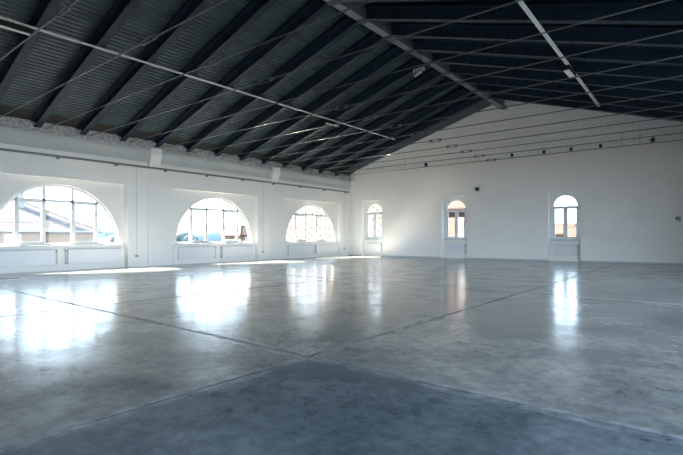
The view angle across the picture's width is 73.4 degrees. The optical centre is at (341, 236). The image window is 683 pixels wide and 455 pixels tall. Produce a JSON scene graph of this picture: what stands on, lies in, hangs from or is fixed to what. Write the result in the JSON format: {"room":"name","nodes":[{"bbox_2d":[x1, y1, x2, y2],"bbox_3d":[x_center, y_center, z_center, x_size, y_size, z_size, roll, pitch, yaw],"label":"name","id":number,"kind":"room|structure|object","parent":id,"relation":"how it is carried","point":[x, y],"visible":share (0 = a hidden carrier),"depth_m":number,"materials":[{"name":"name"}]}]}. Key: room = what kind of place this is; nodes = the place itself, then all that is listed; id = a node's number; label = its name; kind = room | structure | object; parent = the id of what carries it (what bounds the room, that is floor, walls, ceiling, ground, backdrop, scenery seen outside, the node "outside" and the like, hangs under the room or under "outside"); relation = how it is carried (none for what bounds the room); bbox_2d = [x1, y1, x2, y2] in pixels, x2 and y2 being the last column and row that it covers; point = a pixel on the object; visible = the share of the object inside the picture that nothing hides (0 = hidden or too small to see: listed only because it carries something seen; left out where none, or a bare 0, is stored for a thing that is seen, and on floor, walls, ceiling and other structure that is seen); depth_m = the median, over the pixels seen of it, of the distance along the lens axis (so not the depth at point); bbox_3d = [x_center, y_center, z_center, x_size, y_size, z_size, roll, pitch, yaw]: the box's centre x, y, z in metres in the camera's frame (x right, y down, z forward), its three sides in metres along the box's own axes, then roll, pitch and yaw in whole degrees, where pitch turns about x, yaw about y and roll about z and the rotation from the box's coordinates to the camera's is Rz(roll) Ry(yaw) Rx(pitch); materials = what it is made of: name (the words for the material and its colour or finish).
{"room":"empty warehouse hall","nodes":[
{"label":"empty warehouse hall","id":0,"kind":"room"},
{"bbox_2d":[0,173,336,246],"bbox_3d":[-11.339,-1.650,21.900,0.270,6.300,37.992,0,0,39],"label":"wall","id":1,"kind":"structure","parent":0,"point":[110,195],"depth_m":22.44,"materials":[{"name":"paint"}]},
{"bbox_2d":[0,184,119,246],"bbox_3d":[-12.505,-0.945,20.302,0.310,2.760,5.280,0,0,39],"label":"window","id":2,"kind":"structure","parent":1,"relation":"in","point":[16,243],"depth_m":20.15,"materials":[{"name":"white"}]},
{"bbox_2d":[0,105,354,174],"bbox_3d":[-11.008,-4.924,21.442,0.920,0.430,37.692,0,0,39],"label":"trim","id":3,"kind":"structure","parent":1,"relation":"attached to","point":[18,113],"depth_m":22.20,"materials":[{"name":"grey"}]},
{"bbox_2d":[175,197,252,244],"bbox_3d":[-7.332,-0.945,26.755,0.310,2.760,5.280,0,0,39],"label":"window","id":4,"kind":"structure","parent":1,"relation":"in","point":[191,209],"depth_m":26.70,"materials":[{"name":"white"}]},
{"bbox_2d":[286,205,333,242],"bbox_3d":[-2.179,-0.945,33.184,0.310,2.760,5.280,0,0,39],"label":"window","id":5,"kind":"structure","parent":1,"relation":"in","point":[325,216],"depth_m":33.39,"materials":[{"name":"white"}]},
{"bbox_2d":[0,143,346,266],"bbox_3d":[-11.136,-1.500,21.737,0.250,6.000,37.992,0,0,39],"label":"wall","id":6,"kind":"structure","parent":0,"point":[134,179],"depth_m":23.82,"materials":[{"name":"paint"}]},
{"bbox_2d":[0,250,57,267],"bbox_3d":[-13.195,0.909,19.108,0.123,0.682,2.433,0,0,39],"label":"radiator","id":7,"kind":"object","parent":6,"relation":"attached to","point":[13,258],"visible":1,"depth_m":19.10,"materials":[{"name":"white metal"}]},
{"bbox_2d":[0,0,62,99],"bbox_3d":[-9.541,-6.675,14.283,11.805,4.365,0.340,0,0,39],"label":"rafter","id":8,"kind":"object","parent":6,"relation":"on","point":[45,10],"visible":0.98,"depth_m":14.80,"materials":[{"name":"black metal"}]},
{"bbox_2d":[0,0,78,60],"bbox_3d":[-5.710,-4.575,9.345,23.840,0.180,0.180,0,0,39],"label":"rod","id":9,"kind":"object","parent":6,"relation":"attached to","point":[69,5],"visible":1,"depth_m":9.63,"materials":[{"name":"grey metal"}]},
{"bbox_2d":[0,246,123,273],"bbox_3d":[-12.431,0.965,20.243,0.100,1.070,5.660,0,0,39],"label":"trim","id":10,"kind":"structure","parent":6,"relation":"attached to","point":[60,255],"depth_m":20.24,"materials":[{"name":"paint"}]},
{"bbox_2d":[31,0,141,127],"bbox_3d":[-8.422,-6.675,15.678,11.805,4.365,0.340,0,0,39],"label":"rafter","id":11,"kind":"object","parent":6,"relation":"on","point":[120,12],"visible":0.96,"depth_m":16.01,"materials":[{"name":"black metal"}]},
{"bbox_2d":[65,248,119,264],"bbox_3d":[-11.489,0.909,21.236,0.123,0.682,2.433,0,0,39],"label":"radiator","id":12,"kind":"object","parent":6,"relation":"attached to","point":[74,256],"visible":1,"depth_m":21.14,"materials":[{"name":"white metal"}]},
{"bbox_2d":[0,0,226,117],"bbox_3d":[-4.592,-4.575,10.739,23.840,0.180,0.180,0,0,39],"label":"rod","id":13,"kind":"object","parent":6,"relation":"attached to","point":[154,36],"visible":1,"depth_m":10.80,"materials":[{"name":"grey metal"}]},
{"bbox_2d":[77,0,213,134],"bbox_3d":[-7.304,-6.675,17.073,11.805,4.365,0.340,0,0,39],"label":"rafter","id":14,"kind":"object","parent":6,"relation":"on","point":[156,48],"visible":0.96,"depth_m":16.95,"materials":[{"name":"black metal"}]},
{"bbox_2d":[147,148,161,265],"bbox_3d":[-9.493,-1.480,23.284,0.420,5.960,0.580,0,0,39],"label":"trim","id":15,"kind":"structure","parent":6,"relation":"attached to","point":[155,156],"depth_m":23.33,"materials":[{"name":"paint"}]},
{"bbox_2d":[0,127,349,188],"bbox_3d":[-11.051,-4.080,21.445,0.290,0.640,37.642,0,0,39],"label":"trim","id":16,"kind":"structure","parent":6,"relation":"attached to","point":[13,136],"depth_m":22.57,"materials":[{"name":"paint"}]},
{"bbox_2d":[0,148,349,192],"bbox_3d":[-11.117,-3.445,21.401,0.198,0.171,37.452,0,0,39],"label":"pipe","id":17,"kind":"object","parent":6,"relation":"attached to","point":[2,149],"visible":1,"depth_m":23.12,"materials":[{"name":"grey metal"}]},
{"bbox_2d":[0,115,350,180],"bbox_3d":[-11.103,-4.680,21.467,0.540,0.640,37.612,0,0,39],"label":"trim","id":18,"kind":"structure","parent":6,"relation":"attached to","point":[5,121],"depth_m":22.66,"materials":[{"name":"paint"}]},
{"bbox_2d":[178,246,215,259],"bbox_3d":[-8.023,0.909,25.561,0.123,0.682,2.433,0,0,39],"label":"radiator","id":19,"kind":"object","parent":6,"relation":"attached to","point":[184,253],"visible":1,"depth_m":25.43,"materials":[{"name":"silver metal"}]},
{"bbox_2d":[117,0,278,140],"bbox_3d":[-6.186,-6.675,18.468,11.805,4.365,0.340,0,0,39],"label":"rafter","id":20,"kind":"object","parent":6,"relation":"on","point":[254,9],"visible":0.93,"depth_m":17.69,"materials":[{"name":"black metal"}]},
{"bbox_2d":[44,0,374,128],"bbox_3d":[-3.474,-4.575,12.134,23.840,0.180,0.180,0,0,39],"label":"rod","id":21,"kind":"object","parent":6,"relation":"attached to","point":[219,59],"visible":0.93,"depth_m":11.69,"materials":[{"name":"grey metal"}]},
{"bbox_2d":[173,244,254,264],"bbox_3d":[-7.258,0.965,26.695,0.100,1.070,5.660,0,0,39],"label":"trim","id":22,"kind":"structure","parent":6,"relation":"attached to","point":[218,251],"depth_m":26.45,"materials":[{"name":"paint"}]},
{"bbox_2d":[220,246,252,257],"bbox_3d":[-6.317,0.909,27.689,0.123,0.682,2.433,0,0,39],"label":"radiator","id":23,"kind":"object","parent":6,"relation":"attached to","point":[227,251],"visible":1,"depth_m":27.58,"materials":[{"name":"silver metal"}]},
{"bbox_2d":[152,0,330,146],"bbox_3d":[-5.068,-6.675,19.863,11.805,4.365,0.340,0,0,39],"label":"rafter","id":24,"kind":"object","parent":6,"relation":"on","point":[312,9],"visible":0.94,"depth_m":18.73,"materials":[{"name":"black metal"}]},
{"bbox_2d":[184,14,360,151],"bbox_3d":[-3.950,-6.675,21.258,11.805,4.365,0.340,0,0,39],"label":"rafter","id":25,"kind":"object","parent":6,"relation":"on","point":[346,24],"visible":0.89,"depth_m":20.03,"materials":[{"name":"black metal"}]},
{"bbox_2d":[270,167,279,259],"bbox_3d":[-4.321,-1.480,29.736,0.420,5.960,0.580,0,0,39],"label":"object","id":26,"kind":"structure","parent":6,"relation":"attached to","point":[275,174],"depth_m":29.75,"materials":[{"name":"paint"}]},
{"bbox_2d":[212,31,385,156],"bbox_3d":[-2.832,-6.675,22.653,11.805,4.365,0.340,0,0,39],"label":"rafter","id":27,"kind":"object","parent":6,"relation":"on","point":[333,67],"visible":0.91,"depth_m":21.52,"materials":[{"name":"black metal"}]},
{"bbox_2d":[288,245,311,254],"bbox_3d":[-2.869,0.909,31.990,0.123,0.682,2.433,0,0,39],"label":"radiator","id":28,"kind":"object","parent":6,"relation":"attached to","point":[292,249],"visible":1,"depth_m":31.83,"materials":[{"name":"silver metal"}]},
{"bbox_2d":[90,0,522,135],"bbox_3d":[-2.356,-4.575,13.529,23.840,0.180,0.180,0,0,39],"label":"rod","id":29,"kind":"object","parent":6,"relation":"attached to","point":[270,78],"visible":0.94,"depth_m":11.74,"materials":[{"name":"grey metal"}]},
{"bbox_2d":[285,242,337,258],"bbox_3d":[-2.105,0.965,33.125,0.100,1.070,5.660,0,0,39],"label":"trim","id":30,"kind":"structure","parent":6,"relation":"attached to","point":[313,254],"depth_m":32.98,"materials":[{"name":"paint"}]},
{"bbox_2d":[238,44,407,160],"bbox_3d":[-1.713,-6.675,24.048,11.805,4.365,0.340,0,0,39],"label":"rafter","id":31,"kind":"object","parent":6,"relation":"on","point":[394,53],"visible":0.89,"depth_m":22.95,"materials":[{"name":"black metal"}]},
{"bbox_2d":[315,244,336,253],"bbox_3d":[-1.163,0.909,34.118,0.123,0.682,2.433,0,0,39],"label":"radiator","id":32,"kind":"object","parent":6,"relation":"attached to","point":[320,248],"visible":1,"depth_m":33.99,"materials":[{"name":"silver metal"}]},
{"bbox_2d":[260,57,425,163],"bbox_3d":[-0.595,-6.675,25.443,11.805,4.365,0.340,0,0,39],"label":"rafter","id":33,"kind":"object","parent":6,"relation":"on","point":[390,80],"visible":0.89,"depth_m":24.37,"materials":[{"name":"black metal"}]},
{"bbox_2d":[280,68,443,167],"bbox_3d":[0.523,-6.675,26.838,11.805,4.365,0.340,0,0,39],"label":"rafter","id":34,"kind":"object","parent":6,"relation":"on","point":[431,74],"visible":0.9,"depth_m":25.76,"materials":[{"name":"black metal"}]},
{"bbox_2d":[301,77,458,170],"bbox_3d":[1.641,-6.675,28.233,11.805,4.365,0.340,0,0,39],"label":"rafter","id":35,"kind":"object","parent":6,"relation":"on","point":[428,94],"visible":0.9,"depth_m":27.25,"materials":[{"name":"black metal"}]},
{"bbox_2d":[319,85,471,173],"bbox_3d":[2.759,-6.675,29.628,11.805,4.365,0.340,0,0,39],"label":"rafter","id":36,"kind":"object","parent":6,"relation":"on","point":[459,92],"visible":0.93,"depth_m":28.58,"materials":[{"name":"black metal"}]},
{"bbox_2d":[128,0,670,142],"bbox_3d":[-1.238,-4.575,14.924,23.840,0.180,0.180,0,0,39],"label":"rod","id":37,"kind":"object","parent":6,"relation":"attached to","point":[311,93],"visible":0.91,"depth_m":11.79,"materials":[{"name":"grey metal"}]},
{"bbox_2d":[334,93,483,175],"bbox_3d":[3.877,-6.675,31.023,11.805,4.365,0.340,0,0,39],"label":"rafter","id":38,"kind":"object","parent":6,"relation":"on","point":[461,105],"visible":0.91,"depth_m":30.03,"materials":[{"name":"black metal"}]},
{"bbox_2d":[163,30,682,147],"bbox_3d":[-0.119,-4.575,16.319,23.840,0.180,0.180,0,0,39],"label":"rod","id":39,"kind":"object","parent":6,"relation":"attached to","point":[347,105],"visible":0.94,"depth_m":13.37,"materials":[{"name":"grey metal"}]},
{"bbox_2d":[193,55,682,152],"bbox_3d":[0.999,-4.575,17.714,23.840,0.180,0.180,0,0,39],"label":"rod","id":40,"kind":"object","parent":6,"relation":"attached to","point":[374,116],"visible":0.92,"depth_m":15.15,"materials":[{"name":"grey metal"}]},
{"bbox_2d":[220,75,682,157],"bbox_3d":[2.117,-4.575,19.109,23.840,0.180,0.180,0,0,39],"label":"rod","id":41,"kind":"object","parent":6,"relation":"attached to","point":[400,125],"visible":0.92,"depth_m":16.73,"materials":[{"name":"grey metal"}]},
{"bbox_2d":[244,91,682,161],"bbox_3d":[3.235,-4.575,20.504,23.840,0.180,0.180,0,0,39],"label":"rod","id":42,"kind":"object","parent":6,"relation":"attached to","point":[421,133],"visible":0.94,"depth_m":18.35,"materials":[{"name":"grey metal"}]},
{"bbox_2d":[267,104,682,164],"bbox_3d":[4.353,-4.575,21.899,23.840,0.180,0.180,0,0,39],"label":"rod","id":43,"kind":"object","parent":6,"relation":"attached to","point":[439,139],"visible":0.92,"depth_m":19.97,"materials":[{"name":"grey metal"}]},
{"bbox_2d":[290,115,682,167],"bbox_3d":[5.471,-4.575,23.294,23.840,0.180,0.180,0,0,39],"label":"rod","id":44,"kind":"object","parent":6,"relation":"attached to","point":[456,145],"visible":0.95,"depth_m":21.56,"materials":[{"name":"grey metal"}]},
{"bbox_2d":[308,125,681,170],"bbox_3d":[6.590,-4.575,24.689,23.840,0.180,0.180,0,0,39],"label":"rod","id":45,"kind":"object","parent":6,"relation":"attached to","point":[674,125],"visible":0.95,"depth_m":23.16,"materials":[{"name":"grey metal"}]},
{"bbox_2d":[323,132,682,173],"bbox_3d":[7.708,-4.575,26.084,23.840,0.180,0.180,0,0,39],"label":"rod","id":46,"kind":"object","parent":6,"relation":"attached to","point":[483,155],"visible":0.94,"depth_m":24.65,"materials":[{"name":"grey metal"}]},
{"bbox_2d":[337,139,682,176],"bbox_3d":[8.826,-4.575,27.479,23.840,0.180,0.180,0,0,39],"label":"rod","id":47,"kind":"object","parent":6,"relation":"attached to","point":[486,160],"visible":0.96,"depth_m":26.23,"materials":[{"name":"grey metal"}]},
{"bbox_3d":[-10.659,-6.675,12.888,11.805,4.365,0.340,0,0,39],"label":"rafter","id":48,"kind":"object","parent":6,"relation":"on","visible":0},
{"bbox_2d":[0,16,394,139],"bbox_3d":[-5.925,-6.384,18.270,0.100,0.098,30.100,0,0,39],"label":"track","id":49,"kind":"object","parent":48,"relation":"attached to","point":[2,18],"visible":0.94,"depth_m":17.09,"materials":[{"name":"white metal"}]},
{"bbox_2d":[0,19,32,35],"bbox_3d":[-10.153,-6.215,12.996,0.120,0.240,2.380,0,0,39],"label":"strip light","id":50,"kind":"object","parent":49,"relation":"hanging from","point":[12,26],"visible":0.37,"depth_m":13.55,"materials":[{"name":"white plastic"}]},
{"bbox_2d":[0,25,30,35],"bbox_3d":[-10.153,-6.112,12.996,0.101,0.035,2.340,0,0,39],"label":"diffuser","id":51,"kind":"object","parent":50,"relation":"attached to","point":[12,28],"depth_m":13.57,"materials":[{"name":"white plastic"}]},
{"bbox_2d":[325,119,338,126],"bbox_3d":[-0.507,-6.225,25.141,0.100,0.220,1.100,0,0,39],"label":"strip light","id":52,"kind":"object","parent":49,"relation":"hanging from","point":[329,122],"visible":0.97,"depth_m":25.01,"materials":[{"name":"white plastic"}]},
{"bbox_2d":[0,0,491,170],"bbox_3d":[-6.285,-6.909,18.508,12.360,4.295,39.021,0,0,39],"label":"ceiling","id":53,"kind":"structure","parent":0,"point":[51,56],"depth_m":18.53,"materials":[{"name":"grey metal"}]},
{"bbox_2d":[0,256,682,454],"bbox_3d":[-1.110,1.625,15.244,24.720,0.250,40.400,0,0,39],"label":"floor","id":54,"kind":"structure","parent":0,"point":[332,355],"depth_m":5.64,"materials":[{"name":"concrete"}]},
{"bbox_2d":[0,277,25,279],"bbox_3d":[-11.783,1.493,16.238,0.640,0.014,0.840,0,0,39],"label":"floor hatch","id":55,"kind":"object","parent":54,"relation":"on","point":[17,277],"visible":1,"depth_m":16.25,"materials":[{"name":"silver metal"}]},
{"bbox_2d":[350,141,682,262],"bbox_3d":[10.871,-1.750,29.961,24.600,6.500,0.302,0,0,33],"label":"wall","id":56,"kind":"structure","parent":0,"point":[554,195],"depth_m":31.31,"materials":[{"name":"paint"}]},
{"bbox_2d":[347,180,352,255],"bbox_3d":[0.720,-1.480,36.026,0.420,5.960,0.340,0,0,39],"label":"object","id":57,"kind":"structure","parent":56,"relation":"attached to","point":[349,189],"depth_m":36.03,"materials":[{"name":"paint"}]},
{"bbox_2d":[364,204,381,239],"bbox_3d":[2.517,-1.153,35.276,1.660,2.785,0.300,0,0,33],"label":"window","id":58,"kind":"structure","parent":56,"relation":"in","point":[375,214],"depth_m":35.34,"materials":[{"name":"white wood"}]},
{"bbox_2d":[367,243,381,251],"bbox_3d":[2.549,0.839,35.167,1.353,0.662,0.123,0,0,33],"label":"radiator","id":59,"kind":"object","parent":56,"relation":"attached to","point":[371,247],"visible":1,"depth_m":35.11,"materials":[{"name":"white metal"}]},
{"bbox_2d":[443,200,466,239],"bbox_3d":[7.910,-1.153,31.737,1.660,2.785,0.300,0,0,33],"label":"window","id":60,"kind":"structure","parent":56,"relation":"in","point":[456,237],"depth_m":31.81,"materials":[{"name":"white"}]},
{"bbox_2d":[447,244,465,253],"bbox_3d":[7.942,0.839,31.628,1.353,0.662,0.123,0,0,33],"label":"radiator","id":61,"kind":"object","parent":56,"relation":"attached to","point":[451,248],"visible":1,"depth_m":31.57,"materials":[{"name":"silver metal"}]},
{"bbox_2d":[349,254,682,264],"bbox_3d":[10.745,1.455,29.495,24.300,0.090,0.021,0,0,33],"label":"baseboard","id":62,"kind":"structure","parent":56,"relation":"attached to","point":[349,254],"depth_m":28.56,"materials":[{"name":"paint"}]},
{"bbox_2d":[550,195,579,240],"bbox_3d":[13.637,-1.153,27.978,1.660,2.785,0.300,0,0,33],"label":"window","id":63,"kind":"structure","parent":56,"relation":"in","point":[565,237],"depth_m":28.02,"materials":[{"name":"white wood"}]},
{"bbox_2d":[554,245,578,255],"bbox_3d":[13.668,0.839,27.869,1.353,0.662,0.123,0,0,33],"label":"radiator","id":64,"kind":"object","parent":56,"relation":"attached to","point":[559,250],"visible":1,"depth_m":27.83,"materials":[{"name":"silver metal"}]},
{"bbox_2d":[357,100,682,171],"bbox_3d":[10.772,-7.100,29.811,24.600,4.300,0.452,0,0,33],"label":"wall","id":65,"kind":"structure","parent":0,"point":[528,109],"depth_m":28.91,"materials":[{"name":"paint"}]},
{"bbox_2d":[362,2,682,121],"bbox_3d":[3.769,-7.101,11.209,12.460,3.913,40.207,0,0,39],"label":"ceiling","id":66,"kind":"structure","parent":0,"point":[362,2],"depth_m":24.94,"materials":[{"name":"black metal"}]},
{"bbox_3d":[-13.799,-3.950,-0.666,24.420,10.900,0.300,0,0,39],"label":"wall","id":67,"kind":"structure","parent":0,"visible":0},
{"bbox_2d":[323,0,506,109],"bbox_3d":[-1.563,-8.545,14.518,0.380,0.689,38.701,0,0,39],"label":"ridge beam","id":68,"kind":"structure","parent":67,"relation":"attached to","point":[384,29],"depth_m":19.73,"materials":[{"name":"metal"}]},
{"bbox_2d":[413,60,424,76],"bbox_3d":[3.574,-7.786,21.171,0.516,0.837,0.327,0,0,10],"label":"floodlight","id":69,"kind":"object","parent":68,"relation":"hanging from","point":[423,69],"visible":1,"depth_m":21.11,"materials":[{"name":"black plastic"}]},
{"label":"outside","id":70,"kind":"structure","parent":0,"visible":0},
{"bbox_3d":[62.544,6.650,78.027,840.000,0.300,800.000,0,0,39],"label":"ground","id":71,"kind":"structure","parent":70,"visible":0},
{"bbox_2d":[0,193,102,242],"bbox_3d":[-32.106,0.775,37.398,12.225,11.450,19.343,0,0,39],"label":"house","id":72,"kind":"structure","parent":71,"relation":"on","point":[55,233],"depth_m":38.88,"materials":[{"name":"beige paint"}]},
{"bbox_2d":[98,235,114,242],"bbox_3d":[-29.182,3.029,59.991,5.422,6.967,5.465,0,0,39],"label":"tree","id":73,"kind":"object","parent":71,"relation":"on","point":[111,238],"visible":0.07,"depth_m":57.41,"materials":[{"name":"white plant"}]},
{"bbox_2d":[176,231,198,241],"bbox_3d":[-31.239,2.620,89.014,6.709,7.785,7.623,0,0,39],"label":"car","id":74,"kind":"object","parent":71,"relation":"on","point":[181,236],"visible":0.31,"depth_m":87.59,"materials":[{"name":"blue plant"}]},
{"bbox_2d":[218,225,247,240],"bbox_3d":[-16.241,2.261,82.866,6.118,8.478,10.136,0,0,39],"label":"house","id":75,"kind":"structure","parent":71,"relation":"on","point":[242,231],"depth_m":79.19,"materials":[{"name":"beige paint"}]},
{"bbox_2d":[286,204,381,240],"bbox_3d":[1.095,1.311,50.771,22.200,10.378,14.200,0,0,39],"label":"house","id":76,"kind":"structure","parent":71,"relation":"on","point":[310,220],"depth_m":49.67,"materials":[{"name":"grey paint"}]},
{"bbox_2d":[448,201,465,236],"bbox_3d":[12.486,1.011,40.359,6.800,10.978,8.400,0,0,39],"label":"house","id":77,"kind":"structure","parent":71,"relation":"on","point":[455,205],"depth_m":37.84,"materials":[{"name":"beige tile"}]},
{"bbox_2d":[555,223,575,236],"bbox_3d":[27.230,2.411,57.633,4.200,8.178,8.600,0,0,39],"label":"house","id":78,"kind":"structure","parent":71,"relation":"on","point":[558,226],"depth_m":55.54,"materials":[{"name":"beige paint"}]},
{"bbox_2d":[568,226,575,236],"bbox_3d":[27.144,2.661,50.012,4.400,7.678,3.600,0,0,39],"label":"house","id":79,"kind":"structure","parent":71,"relation":"on","point":[571,229],"depth_m":50.39,"materials":[{"name":"grey paint"}]},
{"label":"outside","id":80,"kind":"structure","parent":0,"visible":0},
{"bbox_2d":[78,218,244,240],"bbox_3d":[-128.788,-3.683,391.595,95.484,22.366,330.000,0,0,39],"label":"hills","id":81,"kind":"structure","parent":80,"point":[213,232],"depth_m":362.50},
{"bbox_3d":[9.152,-1.545,8.684,0.300,6.090,43.000,0,0,39],"label":"wall","id":82,"kind":"structure","parent":0,"visible":0},
{"bbox_2d":[336,0,445,2],"bbox_3d":[4.440,-6.740,12.242,11.865,4.245,0.340,0,0,39],"label":"rafter","id":83,"kind":"object","parent":82,"relation":"on","point":[339,1],"visible":0.92,"depth_m":14.94,"materials":[{"name":"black metal"}]},
{"bbox_2d":[363,0,682,24],"bbox_3d":[5.558,-6.740,13.637,11.865,4.245,0.340,0,0,39],"label":"rafter","id":84,"kind":"object","parent":82,"relation":"on","point":[544,11],"visible":0.94,"depth_m":13.50,"materials":[{"name":"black metal"}]},
{"bbox_2d":[518,0,599,106],"bbox_3d":[5.538,-6.258,13.144,0.162,0.176,21.763,0,0,38],"label":"track","id":85,"kind":"object","parent":84,"relation":"attached to","point":[522,4],"visible":0.94,"depth_m":14.56,"materials":[{"name":"white metal"}]},
{"bbox_2d":[563,64,575,77],"bbox_3d":[8.340,-6.043,16.736,0.220,0.255,1.050,0,0,39],"label":"strip light","id":86,"kind":"object","parent":85,"relation":"hanging from","point":[570,72],"visible":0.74,"depth_m":16.48,"materials":[{"name":"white plastic"}]},
{"bbox_2d":[564,69,574,77],"bbox_3d":[8.340,-5.933,16.736,0.185,0.035,1.010,0,0,39],"label":"diffuser","id":87,"kind":"object","parent":86,"relation":"attached to","point":[569,72],"depth_m":16.61,"materials":[{"name":"white plastic"}]},
{"bbox_2d":[390,22,682,47],"bbox_3d":[6.676,-6.740,15.032,11.865,4.245,0.340,0,0,39],"label":"rafter","id":88,"kind":"object","parent":82,"relation":"on","point":[593,34],"visible":0.91,"depth_m":14.85,"materials":[{"name":"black metal"}]},
{"bbox_2d":[412,38,682,65],"bbox_3d":[7.794,-6.740,16.427,11.865,4.245,0.340,0,0,39],"label":"rafter","id":89,"kind":"object","parent":82,"relation":"on","point":[621,54],"visible":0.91,"depth_m":16.46,"materials":[{"name":"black metal"}]},
{"bbox_2d":[432,52,682,80],"bbox_3d":[8.912,-6.740,17.822,11.865,4.245,0.340,0,0,39],"label":"rafter","id":90,"kind":"object","parent":82,"relation":"on","point":[650,71],"visible":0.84,"depth_m":17.88,"materials":[{"name":"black metal"}]},
{"bbox_2d":[449,64,682,92],"bbox_3d":[10.030,-6.740,19.217,11.865,4.245,0.340,0,0,39],"label":"rafter","id":91,"kind":"object","parent":82,"relation":"on","point":[672,86],"visible":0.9,"depth_m":19.44,"materials":[{"name":"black metal"}]},
{"bbox_2d":[464,75,682,103],"bbox_3d":[11.149,-6.740,20.612,11.865,4.245,0.340,0,0,39],"label":"rafter","id":92,"kind":"object","parent":82,"relation":"on","point":[624,93],"visible":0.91,"depth_m":20.94,"materials":[{"name":"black metal"}]},
{"bbox_2d":[478,84,682,112],"bbox_3d":[12.267,-6.740,22.007,11.865,4.245,0.340,0,0,39],"label":"rafter","id":93,"kind":"object","parent":82,"relation":"on","point":[642,104],"visible":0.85,"depth_m":22.38,"materials":[{"name":"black metal"}]},
{"bbox_2d":[489,92,682,120],"bbox_3d":[13.385,-6.740,23.402,11.865,4.245,0.340,0,0,39],"label":"rafter","id":94,"kind":"object","parent":82,"relation":"on","point":[561,103],"visible":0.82,"depth_m":23.81,"materials":[{"name":"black metal"}]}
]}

